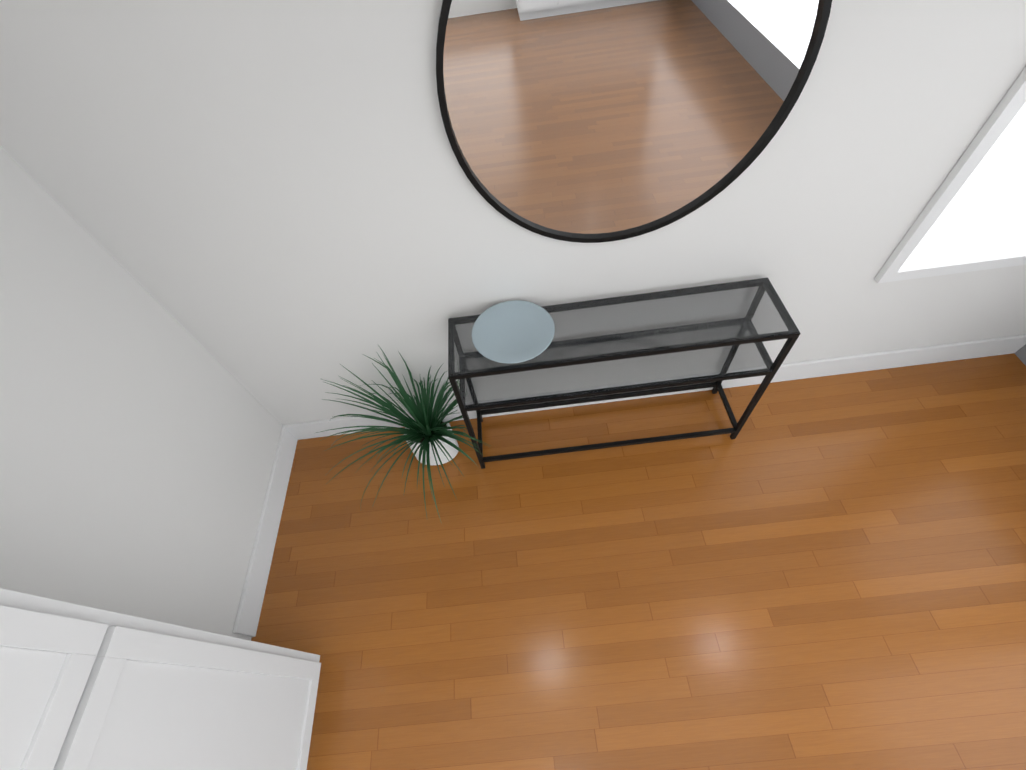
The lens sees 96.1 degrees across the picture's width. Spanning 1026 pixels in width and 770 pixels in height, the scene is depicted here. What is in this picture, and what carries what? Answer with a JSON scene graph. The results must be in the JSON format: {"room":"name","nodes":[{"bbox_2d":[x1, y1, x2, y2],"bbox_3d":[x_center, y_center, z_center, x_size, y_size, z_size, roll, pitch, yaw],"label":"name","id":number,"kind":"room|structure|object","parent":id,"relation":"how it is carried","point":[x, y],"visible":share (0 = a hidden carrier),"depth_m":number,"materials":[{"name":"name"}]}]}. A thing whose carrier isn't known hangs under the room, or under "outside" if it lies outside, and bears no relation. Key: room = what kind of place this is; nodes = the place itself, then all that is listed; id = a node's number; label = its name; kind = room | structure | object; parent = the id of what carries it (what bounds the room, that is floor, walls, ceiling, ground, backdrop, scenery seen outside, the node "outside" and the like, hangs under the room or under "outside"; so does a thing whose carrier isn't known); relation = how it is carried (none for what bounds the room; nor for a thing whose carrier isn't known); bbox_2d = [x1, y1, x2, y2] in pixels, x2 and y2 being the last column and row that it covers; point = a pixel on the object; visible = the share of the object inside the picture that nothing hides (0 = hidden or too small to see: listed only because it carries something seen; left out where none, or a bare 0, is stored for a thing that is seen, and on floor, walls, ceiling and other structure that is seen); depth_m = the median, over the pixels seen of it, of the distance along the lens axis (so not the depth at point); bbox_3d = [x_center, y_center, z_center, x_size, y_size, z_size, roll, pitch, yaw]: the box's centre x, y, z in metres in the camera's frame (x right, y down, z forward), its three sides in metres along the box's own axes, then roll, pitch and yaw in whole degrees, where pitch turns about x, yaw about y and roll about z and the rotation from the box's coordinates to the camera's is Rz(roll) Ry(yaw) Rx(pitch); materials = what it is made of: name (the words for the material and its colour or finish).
{"room":"entryway","nodes":[
{"label":"entryway","id":0,"kind":"room"},
{"bbox_2d":[0,146,281,640],"bbox_3d":[-1.657,0.440,1.086,0.780,2.405,2.320,-7,55,2],"label":"wall block","id":1,"kind":"object","parent":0,"point":[140,429],"visible":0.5,"depth_m":1.48,"materials":[{"name":"white paint"}]},
{"bbox_2d":[233,425,296,636],"bbox_3d":[-1.187,0.669,2.255,0.017,0.145,0.980,-7,55,2],"label":"baseboard","id":2,"kind":"structure","parent":1,"relation":"attached to","point":[251,601],"depth_m":2.19,"materials":[{"name":"white"}]},
{"bbox_2d":[0,0,1025,424],"bbox_3d":[0.701,-0.689,1.592,4.140,2.405,0.120,-7,55,2],"label":"wall","id":3,"kind":"structure","parent":0,"point":[280,210],"depth_m":1.48,"materials":[{"name":"white paint"}]},
{"bbox_2d":[436,0,831,242],"bbox_3d":[0.301,-0.808,1.242,1.004,1.004,0.026,-7,55,2],"label":"round mirror","id":4,"kind":"object","parent":3,"relation":"attached to","point":[589,121],"visible":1,"depth_m":1.27,"materials":[{"name":"clear glass"}]},
{"bbox_2d":[285,334,1025,440],"bbox_3d":[0.718,0.024,2.477,3.939,0.145,0.019,-7,55,2],"label":"baseboard","id":5,"kind":"structure","parent":3,"relation":"attached to","point":[1010,344],"depth_m":2.45,"materials":[{"name":"white"}]},
{"bbox_2d":[874,67,1025,282],"bbox_3d":[1.890,-0.932,1.285,0.900,1.550,0.028,-7,55,2],"label":"window","id":6,"kind":"structure","parent":3,"relation":"in","point":[971,217],"depth_m":1.69,"materials":[{"name":"white"}]},
{"bbox_2d":[251,353,1025,769],"bbox_3d":[0.655,2.694,0.745,5.000,0.060,6.750,-7,55,2],"label":"floor","id":7,"kind":"structure","parent":0,"point":[821,573],"depth_m":2.00,"materials":[{"name":"brown wood"}]},
{"bbox_2d":[0,588,320,769],"bbox_3d":[-0.996,0.948,0.821,0.418,2.129,1.038,-7,55,2],"label":"pantry cabinet","id":8,"kind":"object","parent":7,"relation":"on","point":[82,687],"visible":1,"depth_m":1.05,"materials":[{"name":"white wood"}]},
{"bbox_2d":[316,345,488,523],"bbox_3d":[-0.515,0.285,2.066,0.856,0.759,0.688,-7,55,2],"label":"floor plant","id":9,"kind":"object","parent":7,"relation":"on","point":[429,437],"visible":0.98,"depth_m":2.16,"materials":[{"name":"green plant"}]},
{"bbox_2d":[448,277,800,468],"bbox_3d":[0.430,-0.001,2.117,1.300,0.816,0.300,-7,55,2],"label":"console table","id":10,"kind":"object","parent":7,"relation":"on","point":[790,335],"visible":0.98,"depth_m":1.89,"materials":[{"name":"black"}]},
{"bbox_2d":[471,300,554,363],"bbox_3d":[0.001,-0.198,1.780,0.320,0.041,0.320,-7,55,2],"label":"decorative plate","id":11,"kind":"object","parent":10,"relation":"on","point":[514,331],"visible":1,"depth_m":1.79,"materials":[{"name":"blue ceramic"}]},
{"bbox_2d":[1015,344,1025,364],"bbox_3d":[2.876,1.704,-0.339,0.120,2.405,6.750,-7,55,2],"label":"wall","id":12,"kind":"structure","parent":0,"point":[1020,353],"depth_m":2.43,"materials":[{"name":"grey paint"}]}
]}

